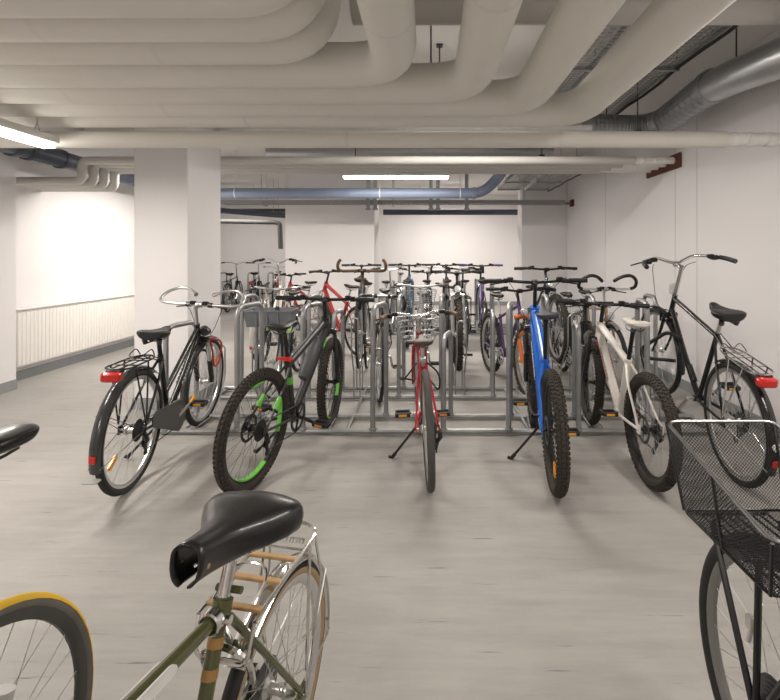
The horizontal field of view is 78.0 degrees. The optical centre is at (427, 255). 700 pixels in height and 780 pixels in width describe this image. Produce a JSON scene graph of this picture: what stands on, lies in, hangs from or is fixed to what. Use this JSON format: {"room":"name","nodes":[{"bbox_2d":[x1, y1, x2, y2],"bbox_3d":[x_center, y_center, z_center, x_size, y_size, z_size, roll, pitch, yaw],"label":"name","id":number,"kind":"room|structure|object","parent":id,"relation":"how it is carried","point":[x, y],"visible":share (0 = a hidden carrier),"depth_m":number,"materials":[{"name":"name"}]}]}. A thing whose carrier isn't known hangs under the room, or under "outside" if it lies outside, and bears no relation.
{"room":"bicycle parking room","nodes":[
{"label":"bicycle parking room","id":0,"kind":"room"},
{"bbox_2d":[0,128,133,383],"bbox_3d":[-5.810,-0.160,4.550,3.380,2.980,17.100,0,0,0],"label":"wall","id":1,"kind":"structure","parent":0,"point":[56,247],"depth_m":5.67,"materials":[{"name":"white paint"}]},
{"bbox_2d":[0,339,133,393],"bbox_3d":[-4.244,1.280,2.500,0.272,0.100,13.000,0,0,0],"label":"baseboard","id":2,"kind":"structure","parent":1,"relation":"attached to","point":[11,385],"depth_m":5.69,"materials":[{"name":"grey paint"}]},
{"bbox_2d":[0,148,133,185],"bbox_3d":[-3.938,-1.050,4.700,0.223,0.260,7.402,0,0,0],"label":"drain pipe","id":3,"kind":"object","parent":1,"relation":"attached to","point":[58,158],"visible":0.4,"depth_m":4.97,"materials":[{"name":"grey metal"}]},
{"bbox_2d":[16,294,133,367],"bbox_3d":[-4.322,0.886,6.111,0.115,0.660,2.379,0,0,0],"label":"radiator","id":4,"kind":"object","parent":1,"relation":"attached to","point":[43,332],"visible":0.83,"depth_m":5.74,"materials":[{"name":"metal"}]},
{"bbox_2d":[16,294,133,310],"bbox_3d":[-4.310,0.562,6.150,0.090,0.012,2.300,0,0,0],"label":"grille","id":5,"kind":"object","parent":4,"relation":"attached to","point":[58,305],"depth_m":5.83,"materials":[{"name":"metal"}]},
{"bbox_2d":[84,128,133,130],"bbox_3d":[-0.900,-1.530,6.100,6.700,0.240,0.350,0,0,0],"label":"trim","id":6,"kind":"structure","parent":1,"relation":"attached to","point":[85,129],"depth_m":5.92,"materials":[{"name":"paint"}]},
{"bbox_2d":[0,0,416,87],"bbox_3d":[-2.085,-0.970,-0.725,4.069,0.218,6.549,0,0,0],"label":"insulated pipe","id":7,"kind":"object","parent":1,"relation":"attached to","point":[388,51],"visible":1,"depth_m":2.35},
{"bbox_2d":[220,219,282,248],"bbox_3d":[-4.273,-0.527,11.400,1.656,0.717,0.110,0,0,0],"label":"conduit pipe","id":8,"kind":"object","parent":1,"relation":"attached to","point":[222,221],"visible":0.98,"depth_m":11.35,"materials":[{"name":"silver metal"}]},
{"bbox_2d":[220,208,284,217],"bbox_3d":[-4.678,-0.960,9.593,3.931,0.370,0.146,0,0,-11],"label":"drain pipe","id":9,"kind":"object","parent":1,"relation":"attached to","point":[222,210],"visible":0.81,"depth_m":9.78,"materials":[{"name":"black metal"}]},
{"bbox_2d":[0,0,522,103],"bbox_3d":[-1.883,-0.970,-0.595,4.474,0.218,6.809,0,0,0],"label":"insulated pipe","id":10,"kind":"object","parent":1,"relation":"attached to","point":[486,26],"visible":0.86,"depth_m":2.61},
{"bbox_2d":[0,0,625,116],"bbox_3d":[-1.698,-0.970,-0.468,4.844,0.218,7.064,0,0,0],"label":"insulated pipe","id":11,"kind":"object","parent":1,"relation":"attached to","point":[573,26],"visible":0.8,"depth_m":2.87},
{"bbox_2d":[16,164,666,187],"bbox_3d":[-0.930,-0.874,5.100,6.900,0.293,0.086,0,0,0],"label":"insulated pipe","id":12,"kind":"object","parent":1,"relation":"attached to","point":[93,179],"visible":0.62,"depth_m":5.07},
{"bbox_2d":[27,167,658,189],"bbox_3d":[-0.930,-0.873,5.270,6.900,0.292,0.086,0,0,0],"label":"insulated pipe","id":13,"kind":"object","parent":1,"relation":"attached to","point":[103,183],"visible":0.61,"depth_m":5.24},
{"bbox_2d":[16,156,674,184],"bbox_3d":[-0.930,-0.875,4.930,6.900,0.296,0.086,0,0,0],"label":"insulated pipe","id":14,"kind":"object","parent":1,"relation":"attached to","point":[83,163],"visible":0.99,"depth_m":4.90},
{"bbox_2d":[40,170,651,191],"bbox_3d":[-0.930,-0.873,5.440,6.900,0.292,0.086,0,0,0],"label":"insulated pipe","id":15,"kind":"object","parent":1,"relation":"attached to","point":[114,176],"visible":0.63,"depth_m":5.41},
{"bbox_2d":[0,0,735,127],"bbox_3d":[-1.505,-0.970,-0.340,5.229,0.218,7.319,0,0,0],"label":"insulated pipe","id":16,"kind":"object","parent":1,"relation":"attached to","point":[664,26],"visible":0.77,"depth_m":2.87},
{"bbox_2d":[0,131,779,147],"bbox_3d":[-0.785,-0.800,3.300,6.670,0.116,0.116,0,0,0],"label":"insulated pipe","id":17,"kind":"object","parent":1,"relation":"attached to","point":[68,139],"visible":1,"depth_m":3.25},
{"bbox_2d":[134,128,219,397],"bbox_3d":[-2.315,-0.160,4.490,0.470,2.980,0.660,0,0,0],"label":"pillar","id":18,"kind":"structure","parent":0,"point":[177,190],"depth_m":4.16,"materials":[{"name":"white paint"}]},
{"bbox_2d":[285,174,378,322],"bbox_3d":[-1.800,-0.160,9.185,1.640,2.980,0.770,0,0,0],"label":"pillar","id":19,"kind":"structure","parent":0,"point":[318,236],"depth_m":8.80,"materials":[{"name":"white paint"}]},
{"bbox_2d":[220,195,517,300],"bbox_3d":[-2.325,-0.160,13.100,10.150,2.980,0.200,0,0,0],"label":"wall","id":20,"kind":"structure","parent":0,"point":[404,239],"depth_m":13.00,"materials":[{"name":"white paint"}]},
{"bbox_2d":[221,301,516,304],"bbox_3d":[-2.325,1.280,12.994,9.750,0.100,0.012,0,0,0],"label":"baseboard","id":21,"kind":"structure","parent":20,"relation":"attached to","point":[238,302],"depth_m":12.99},
{"bbox_2d":[383,209,517,214],"bbox_3d":[0.800,-0.930,10.200,3.500,0.120,0.120,0,0,0],"label":"drain pipe","id":22,"kind":"object","parent":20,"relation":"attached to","point":[385,211],"visible":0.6,"depth_m":10.15,"materials":[{"name":"black metal"}]},
{"bbox_2d":[0,305,779,699],"bbox_3d":[-2.000,1.380,4.500,10.800,0.100,17.400,0,0,0],"label":"floor","id":23,"kind":"structure","parent":0,"point":[487,584],"depth_m":2.17,"materials":[{"name":"concrete"}]},
{"bbox_2d":[0,422,39,458],"bbox_3d":[-1.509,0.808,0.920,1.432,1.044,0.566,0,0,-2],"label":"bike","id":24,"kind":"object","parent":23,"relation":"on","point":[13,435],"visible":1,"depth_m":0.94,"materials":[{"name":"black leather"}]},
{"bbox_2d":[0,592,93,699],"bbox_3d":[-0.842,0.869,0.315,0.520,0.919,1.681,0,0,2],"label":"bike","id":25,"kind":"object","parent":23,"relation":"on","point":[56,610],"visible":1,"depth_m":1.06,"materials":[{"name":"rubber"}]},
{"bbox_2d":[81,286,245,496],"bbox_3d":[-1.786,0.783,3.248,0.627,1.094,1.758,0,0,9],"label":"bike","id":26,"kind":"object","parent":23,"relation":"on","point":[170,415],"visible":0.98,"depth_m":2.92,"materials":[{"name":"black metal"}]},
{"bbox_2d":[100,372,122,382],"bbox_3d":[-1.647,0.630,2.498,0.095,0.050,0.050,3,0,-5],"label":"light","id":27,"kind":"object","parent":26,"relation":"on","point":[106,377],"depth_m":2.48,"materials":[{"name":"red plastic"}]},
{"bbox_2d":[0,490,329,699],"bbox_3d":[-0.447,0.900,0.752,0.522,0.853,1.444,1,0,11],"label":"bike","id":28,"kind":"object","parent":23,"relation":"on","point":[234,524],"visible":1,"depth_m":0.99,"materials":[{"name":"green metal"}]},
{"bbox_2d":[221,262,245,311],"bbox_3d":[-4.789,0.738,11.815,0.648,1.183,1.762,0,0,-8],"label":"bike","id":29,"kind":"object","parent":23,"relation":"on","point":[233,296],"visible":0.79,"depth_m":11.60,"materials":[{"name":"black metal"}]},
{"bbox_2d":[220,272,273,308],"bbox_3d":[-4.600,0.868,12.200,1.400,0.912,0.460,0,0,0],"label":"bike rack","id":30,"kind":"object","parent":23,"relation":"on","point":[272,273],"visible":0.29,"depth_m":11.99,"materials":[{"name":"metal"}]},
{"bbox_2d":[246,262,270,307],"bbox_3d":[-4.176,0.742,11.704,0.605,1.176,1.774,0,0,-11],"label":"bike","id":31,"kind":"object","parent":23,"relation":"on","point":[252,283],"visible":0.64,"depth_m":11.65,"materials":[{"name":"black metal"}]},
{"bbox_2d":[264,266,284,304],"bbox_3d":[-3.723,0.787,11.840,0.608,1.085,1.762,0,0,-11],"label":"bike","id":32,"kind":"object","parent":23,"relation":"on","point":[275,284],"visible":0.41,"depth_m":11.48,"materials":[{"name":"metal"}]},
{"bbox_2d":[249,258,301,358],"bbox_3d":[-2.024,0.680,6.441,0.662,1.301,1.720,0,0,-16],"label":"bike","id":33,"kind":"object","parent":23,"relation":"on","point":[282,292],"visible":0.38,"depth_m":6.43,"materials":[{"name":"white metal"}]},
{"bbox_2d":[243,285,309,399],"bbox_3d":[-1.486,0.808,5.029,0.629,1.045,1.757,0,0,-2],"label":"bike","id":34,"kind":"object","parent":23,"relation":"on","point":[276,314],"visible":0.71,"depth_m":4.65,"materials":[{"name":"black metal"}]},
{"bbox_2d":[212,294,374,491],"bbox_3d":[-0.900,0.806,3.247,0.646,1.048,1.642,0,0,30],"label":"mountain bike","id":35,"kind":"object","parent":23,"relation":"on","point":[320,348],"visible":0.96,"depth_m":2.99,"materials":[{"name":"grey rubber"}]},
{"bbox_2d":[277,356,292,361],"bbox_3d":[-0.886,0.642,3.008,0.100,0.024,0.064,5,1,13],"label":"light","id":36,"kind":"object","parent":35,"relation":"on","point":[285,358],"depth_m":2.98,"materials":[{"name":"red plastic"}]},
{"bbox_2d":[272,273,331,336],"bbox_3d":[-2.116,0.808,7.952,1.740,1.045,0.606,0,0,42],"label":"mountain bike","id":37,"kind":"object","parent":23,"relation":"on","point":[290,284],"visible":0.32,"depth_m":7.94,"materials":[{"name":"metal"}]},
{"bbox_2d":[304,269,370,357],"bbox_3d":[-1.245,0.759,6.716,1.677,1.140,0.589,0,0,30],"label":"mountain bike","id":38,"kind":"object","parent":23,"relation":"on","point":[324,290],"visible":0.43,"depth_m":6.60,"materials":[{"name":"metal"}]},
{"bbox_2d":[341,263,380,335],"bbox_3d":[-1.071,0.722,7.419,0.606,1.215,1.652,0,0,10],"label":"bike","id":39,"kind":"object","parent":23,"relation":"on","point":[358,279],"visible":0.17,"depth_m":7.53,"materials":[{"name":"grey metal"}]},
{"bbox_2d":[336,259,386,368],"bbox_3d":[-0.645,0.678,5.173,0.515,1.304,1.666,0,0,10],"label":"bike","id":40,"kind":"object","parent":23,"relation":"on","point":[365,315],"visible":0.85,"depth_m":4.97,"materials":[{"name":"black metal"}]},
{"bbox_2d":[358,288,406,402],"bbox_3d":[-0.483,0.841,4.917,0.462,0.977,1.734,0,0,-7],"label":"bike","id":41,"kind":"object","parent":23,"relation":"on","point":[380,392],"visible":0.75,"depth_m":4.54,"materials":[{"name":"black metal"}]},
{"bbox_2d":[371,267,407,333],"bbox_3d":[-0.630,0.758,7.621,0.647,1.145,1.757,0,0,1],"label":"bike","id":42,"kind":"object","parent":23,"relation":"on","point":[388,301],"visible":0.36,"depth_m":7.82,"materials":[{"name":"silver metal"}]},
{"bbox_2d":[387,265,403,322],"bbox_3d":[-0.580,0.752,9.831,0.608,1.155,1.762,0,0,0],"label":"bike","id":43,"kind":"object","parent":23,"relation":"on","point":[399,291],"visible":0.4,"depth_m":9.51,"materials":[{"name":"silver metal"}]},
{"bbox_2d":[388,263,429,347],"bbox_3d":[-0.340,0.720,7.519,0.639,1.219,1.641,0,0,18],"label":"mountain bike","id":44,"kind":"object","parent":23,"relation":"on","point":[407,280],"visible":0.66,"depth_m":7.46,"materials":[{"name":"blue metal"}]},
{"bbox_2d":[375,309,460,492],"bbox_3d":[0.021,0.865,3.290,0.629,0.946,1.603,0,0,-20],"label":"bike","id":45,"kind":"object","parent":23,"relation":"on","point":[424,414],"visible":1,"depth_m":3.02,"materials":[{"name":"red metal"}]},
{"bbox_2d":[395,314,439,341],"bbox_3d":[-0.082,0.554,3.703,0.329,0.167,0.249,-3,0,-5],"label":"basket","id":46,"kind":"object","parent":45,"relation":"on","point":[436,317],"depth_m":3.61,"materials":[{"name":"metal"}]},
{"bbox_2d":[389,282,451,364],"bbox_3d":[-0.069,0.798,5.101,0.628,1.065,1.762,0,0,1],"label":"bike","id":47,"kind":"object","parent":23,"relation":"on","point":[422,293],"visible":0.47,"depth_m":4.75,"materials":[{"name":"silver metal"}]},
{"bbox_2d":[402,289,436,307],"bbox_3d":[-0.078,0.409,4.652,0.329,0.167,0.249,0,0,1],"label":"basket","id":48,"kind":"object","parent":47,"relation":"on","point":[420,297],"depth_m":4.60,"materials":[{"name":"metal"}]},
{"bbox_2d":[411,270,443,346],"bbox_3d":[-0.010,0.778,7.530,0.547,1.103,1.740,0,0,1],"label":"bike","id":49,"kind":"object","parent":23,"relation":"on","point":[427,280],"visible":0.3,"depth_m":7.49,"materials":[{"name":"grey metal"}]},
{"bbox_2d":[414,266,443,310],"bbox_3d":[0.020,0.762,9.831,0.608,1.135,1.762,0,0,0],"label":"bike","id":50,"kind":"object","parent":23,"relation":"on","point":[414,266],"visible":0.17,"depth_m":9.52,"materials":[{"name":"grey metal"}]},
{"bbox_2d":[160,293,718,433],"bbox_3d":[0.080,0.827,4.220,4.160,0.993,1.360,0,0,0],"label":"bike rack","id":51,"kind":"object","parent":23,"relation":"on","point":[576,413],"visible":0.73,"depth_m":3.88,"materials":[{"name":"metal"}]},
{"bbox_2d":[430,263,458,347],"bbox_3d":[0.250,0.720,7.518,0.604,1.219,1.651,0,0,17],"label":"mountain bike","id":52,"kind":"object","parent":23,"relation":"on","point":[446,291],"visible":0.65,"depth_m":7.18,"materials":[{"name":"black metal"}]},
{"bbox_2d":[391,278,516,333],"bbox_3d":[0.350,0.868,8.700,2.400,0.912,1.500,0,0,0],"label":"bike rack","id":53,"kind":"object","parent":23,"relation":"on","point":[394,325],"visible":0.27,"depth_m":8.39,"materials":[{"name":"metal"}]},
{"bbox_2d":[430,264,483,370],"bbox_3d":[0.353,0.709,5.254,0.567,1.242,1.692,0,0,15],"label":"mountain bike","id":54,"kind":"object","parent":23,"relation":"on","point":[457,305],"visible":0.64,"depth_m":4.89,"materials":[{"name":"black metal"}]},
{"bbox_2d":[443,267,472,301],"bbox_3d":[0.620,0.772,9.820,0.625,1.116,1.740,0,0,0],"label":"mountain bike","id":55,"kind":"object","parent":23,"relation":"on","point":[443,267],"visible":0.12,"depth_m":9.53,"materials":[{"name":"blue metal"}]},
{"bbox_2d":[445,267,479,346],"bbox_3d":[0.559,0.758,7.521,0.647,1.145,1.757,0,0,1],"label":"bike","id":56,"kind":"object","parent":23,"relation":"on","point":[467,314],"visible":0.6,"depth_m":7.04,"materials":[{"name":"black metal"}]},
{"bbox_2d":[459,263,502,347],"bbox_3d":[0.862,0.722,7.315,0.659,1.216,1.668,0,0,-15],"label":"bike","id":57,"kind":"object","parent":23,"relation":"on","point":[482,309],"visible":0.74,"depth_m":7.18,"materials":[{"name":"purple metal"}]},
{"bbox_2d":[480,286,549,394],"bbox_3d":[0.826,0.810,4.981,0.666,1.030,1.728,0,0,-12],"label":"mountain bike","id":58,"kind":"object","parent":23,"relation":"on","point":[501,353],"visible":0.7,"depth_m":4.75,"materials":[{"name":"rubber"},{"name":"orange enamel"},{"name":"dark steel"}]},
{"bbox_2d":[483,277,587,497],"bbox_3d":[0.829,0.744,3.263,0.707,1.184,1.682,0,0,-11],"label":"mountain bike","id":59,"kind":"object","parent":23,"relation":"on","point":[544,383],"visible":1,"depth_m":2.96,"materials":[{"name":"blue metal"}]},
{"bbox_2d":[514,266,576,363],"bbox_3d":[1.314,0.717,5.337,0.666,1.226,1.650,0,0,16],"label":"mountain bike","id":60,"kind":"object","parent":23,"relation":"on","point":[558,359],"visible":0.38,"depth_m":4.91,"materials":[{"name":"black metal"}]},
{"bbox_2d":[552,292,613,397],"bbox_3d":[1.540,0.866,5.031,0.547,0.927,1.762,0,0,1],"label":"mountain bike","id":61,"kind":"object","parent":23,"relation":"on","point":[584,329],"visible":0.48,"depth_m":4.99,"materials":[{"name":"black metal"}]},
{"bbox_2d":[570,274,637,391],"bbox_3d":[1.770,0.752,5.099,0.586,1.157,1.757,0,0,1],"label":"bike","id":62,"kind":"object","parent":23,"relation":"on","point":[615,328],"visible":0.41,"depth_m":4.68,"materials":[{"name":"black metal"}]},
{"bbox_2d":[556,298,682,491],"bbox_3d":[1.298,0.825,3.304,0.669,0.994,1.682,0,0,1],"label":"mountain bike","id":63,"kind":"object","parent":23,"relation":"on","point":[624,401],"visible":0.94,"depth_m":3.05,"materials":[{"name":"white metal"}]},
{"bbox_2d":[630,254,779,487],"bbox_3d":[1.795,0.657,3.365,0.693,1.346,1.755,0,0,22],"label":"bike","id":64,"kind":"object","parent":23,"relation":"on","point":[756,382],"visible":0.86,"depth_m":3.00,"materials":[{"name":"black metal"}]},
{"bbox_2d":[755,377,777,387],"bbox_3d":[1.776,0.663,2.517,0.095,0.050,0.050,-1,11,4],"label":"light","id":65,"kind":"object","parent":64,"relation":"attached to","point":[762,382],"depth_m":2.50,"materials":[{"name":"red plastic"}]},
{"bbox_2d":[665,420,779,699],"bbox_3d":[0.795,0.798,0.525,0.646,1.065,1.726,0,0,0],"label":"bike","id":66,"kind":"object","parent":23,"relation":"on","point":[762,551],"visible":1,"depth_m":1.17,"materials":[{"name":"black metal"}]},
{"bbox_2d":[665,420,779,597],"bbox_3d":[0.785,0.547,1.087,0.308,0.213,0.413,0,0,0],"label":"basket","id":67,"kind":"object","parent":66,"relation":"on","point":[717,514],"depth_m":1.17,"materials":[{"name":"black metal"}]},
{"bbox_2d":[265,148,553,155],"bbox_3d":[-0.225,-1.310,6.000,3.550,0.200,0.200,0,0,0],"label":"cable tray","id":68,"kind":"object","parent":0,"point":[269,151],"visible":0.34,"depth_m":5.90,"materials":[{"name":"grey metal"}]},
{"bbox_2d":[220,0,779,194],"bbox_3d":[-2.000,-1.700,4.500,10.800,0.100,17.400,0,0,0],"label":"ceiling","id":69,"kind":"structure","parent":0,"point":[522,40],"depth_m":4.05,"materials":[{"name":"paint"}]},
{"bbox_2d":[0,118,59,147],"bbox_3d":[-2.510,-1.181,2.450,0.120,0.938,1.500,0,0,0],"label":"ceiling light","id":70,"kind":"object","parent":69,"relation":"hanging from","point":[8,129],"visible":0.97,"depth_m":2.96,"materials":[{"name":"white plastic"}]},
{"bbox_2d":[0,127,55,147],"bbox_3d":[-2.510,-0.729,2.450,0.095,0.035,1.470,0,0,0],"label":"diffuser","id":71,"kind":"object","parent":70,"relation":"attached to","point":[14,133],"depth_m":2.96,"materials":[{"name":"white plastic"}]},
{"bbox_2d":[0,0,292,17],"bbox_3d":[-2.255,-1.259,1.735,3.730,0.781,0.202,0,0,0],"label":"insulated pipe","id":72,"kind":"object","parent":69,"relation":"attached to","point":[8,8],"visible":1,"depth_m":1.70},
{"bbox_2d":[0,0,324,42],"bbox_3d":[-2.255,-1.259,1.935,3.730,0.781,0.202,0,0,0],"label":"insulated pipe","id":73,"kind":"object","parent":69,"relation":"attached to","point":[289,20],"visible":0.69,"depth_m":1.88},
{"bbox_2d":[0,0,340,64],"bbox_3d":[-2.255,-1.259,2.165,3.730,0.781,0.202,0,0,0],"label":"insulated pipe","id":74,"kind":"object","parent":69,"relation":"attached to","point":[303,44],"visible":0.47,"depth_m":2.11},
{"bbox_2d":[220,179,284,213],"bbox_3d":[-4.550,-1.288,10.400,3.327,0.724,0.360,0,0,0],"label":"cable tray","id":75,"kind":"object","parent":69,"relation":"hanging from","point":[273,209],"visible":0.12,"depth_m":10.25,"materials":[{"name":"metal"}]},
{"bbox_2d":[220,150,505,198],"bbox_3d":[-1.209,-1.269,7.089,4.781,0.763,1.010,0,0,0],"label":"drain pipe","id":76,"kind":"object","parent":69,"relation":"attached to","point":[495,180],"visible":0.88,"depth_m":7.43,"materials":[{"name":"metal"}]},
{"bbox_2d":[365,179,370,209],"bbox_3d":[-1.020,-1.202,8.200,0.090,0.835,0.070,0,0,0],"label":"hanger","id":77,"kind":"object","parent":69,"relation":"hanging from","point":[367,180],"visible":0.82,"depth_m":8.18,"materials":[{"name":"metal"}]},
{"bbox_2d":[372,179,377,209],"bbox_3d":[-0.900,-1.202,8.200,0.090,0.835,0.070,0,0,0],"label":"hanger","id":78,"kind":"object","parent":69,"relation":"hanging from","point":[374,180],"visible":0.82,"depth_m":8.18,"materials":[{"name":"metal"}]},
{"bbox_2d":[220,179,565,206],"bbox_3d":[-0.610,-1.268,8.440,6.001,0.764,0.320,0,0,0],"label":"pipe","id":79,"kind":"object","parent":69,"relation":"hanging from","point":[392,202],"visible":0.89,"depth_m":8.31,"materials":[{"name":"metal"}]},
{"bbox_2d":[342,174,449,178],"bbox_3d":[-0.450,-1.368,6.750,1.500,0.564,0.120,0,0,0],"label":"ceiling light","id":80,"kind":"object","parent":69,"relation":"hanging from","point":[345,176],"visible":0.58,"depth_m":6.70,"materials":[{"name":"white plastic"}]},
{"bbox_2d":[343,176,447,178],"bbox_3d":[-0.450,-1.104,6.750,1.470,0.035,0.095,0,0,0],"label":"diffuser","id":81,"kind":"object","parent":80,"relation":"attached to","point":[345,177],"depth_m":6.70,"materials":[{"name":"white plastic"}]},
{"bbox_2d":[428,179,433,209],"bbox_3d":[0.050,-1.202,8.200,0.090,0.835,0.070,0,0,0],"label":"hanger","id":82,"kind":"object","parent":69,"relation":"hanging from","point":[430,180],"visible":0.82,"depth_m":8.18,"materials":[{"name":"metal"}]},
{"bbox_2d":[430,25,431,62],"bbox_3d":[0.020,-1.385,3.300,0.060,0.530,0.050,0,0,0],"label":"rod","id":83,"kind":"object","parent":69,"relation":"hanging from","point":[430,25],"visible":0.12,"depth_m":3.30,"materials":[{"name":"metal"}]},
{"bbox_2d":[435,179,440,209],"bbox_3d":[0.170,-1.202,8.200,0.090,0.835,0.070,0,0,0],"label":"hanger","id":84,"kind":"object","parent":69,"relation":"hanging from","point":[437,180],"visible":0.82,"depth_m":8.18,"materials":[{"name":"metal"}]},
{"bbox_2d":[436,44,442,61],"bbox_3d":[0.090,-1.385,3.750,0.060,0.530,0.050,0,0,0],"label":"rod","id":85,"kind":"object","parent":69,"relation":"hanging from","point":[439,46],"visible":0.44,"depth_m":3.74,"materials":[{"name":"metal"}]},
{"bbox_2d":[464,174,468,209],"bbox_3d":[0.660,-1.202,8.200,0.090,0.835,0.070,0,0,0],"label":"hanger","id":86,"kind":"object","parent":69,"relation":"hanging from","point":[466,175],"visible":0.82,"depth_m":8.18,"materials":[{"name":"metal"}]},
{"bbox_2d":[220,28,779,130],"bbox_3d":[0.161,-1.344,2.651,4.323,0.612,4.390,0,0,0],"label":"ventilation duct","id":87,"kind":"object","parent":69,"relation":"hanging from","point":[759,66],"visible":0.48,"depth_m":3.84,"materials":[{"name":"metal"}]},
{"bbox_2d":[497,174,541,190],"bbox_3d":[1.360,-1.378,7.300,0.380,0.544,2.015,0,0,0],"label":"cable tray","id":88,"kind":"object","parent":69,"relation":"hanging from","point":[526,179],"visible":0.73,"depth_m":7.29,"materials":[{"name":"metal"}]},
{"bbox_2d":[524,148,581,191],"bbox_3d":[1.871,-1.377,7.300,0.461,0.547,2.015,0,0,0],"label":"cable tray","id":89,"kind":"object","parent":69,"relation":"hanging from","point":[543,177],"visible":0.72,"depth_m":7.29,"materials":[{"name":"metal"}]},
{"bbox_2d":[555,25,631,92],"bbox_3d":[1.120,-1.548,3.750,0.400,0.204,3.715,0,0,0],"label":"cable tray","id":90,"kind":"object","parent":69,"relation":"hanging from","point":[621,29],"visible":0.16,"depth_m":3.55,"materials":[{"name":"metal"}]},
{"bbox_2d":[634,82,641,130],"bbox_3d":[1.900,-1.385,4.350,0.060,0.530,0.050,0,0,0],"label":"rod","id":91,"kind":"object","parent":69,"relation":"hanging from","point":[637,82],"visible":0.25,"depth_m":4.35,"materials":[{"name":"metal"}]},
{"bbox_2d":[599,25,738,114],"bbox_3d":[1.686,-1.546,3.750,0.571,0.207,3.715,0,0,0],"label":"cable tray","id":92,"kind":"object","parent":69,"relation":"hanging from","point":[702,44],"visible":0.28,"depth_m":3.70,"materials":[{"name":"metal"}]},
{"bbox_2d":[518,175,566,322],"bbox_3d":[2.135,-0.160,9.010,0.830,2.980,0.420,0,0,0],"label":"pillar","id":93,"kind":"structure","parent":0,"point":[542,229],"depth_m":8.80,"materials":[{"name":"white paint"}]},
{"bbox_2d":[567,29,779,423],"bbox_3d":[2.850,-0.160,4.500,0.600,2.980,17.000,0,0,0],"label":"wall","id":94,"kind":"structure","parent":0,"point":[725,201],"depth_m":4.44,"materials":[{"name":"white paint"}]},
{"bbox_2d":[349,0,779,24],"bbox_3d":[1.065,-1.410,2.660,2.970,0.240,0.240,0,0,0],"label":"beam","id":95,"kind":"structure","parent":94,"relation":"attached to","point":[427,12],"depth_m":2.59,"materials":[{"name":"beige paint"}]},
{"bbox_2d":[646,152,681,178],"bbox_3d":[2.538,-0.970,5.190,0.024,0.150,0.740,0,0,0],"label":"bracket","id":96,"kind":"object","parent":94,"relation":"attached to","point":[678,156],"visible":0.71,"depth_m":5.02,"materials":[{"name":"brown metal"}]},
{"bbox_2d":[607,343,779,439],"bbox_3d":[2.544,1.280,2.400,0.012,0.100,12.800,0,0,0],"label":"baseboard","id":97,"kind":"structure","parent":94,"relation":"attached to","point":[685,385],"depth_m":4.67,"materials":[{"name":"grey paint"}]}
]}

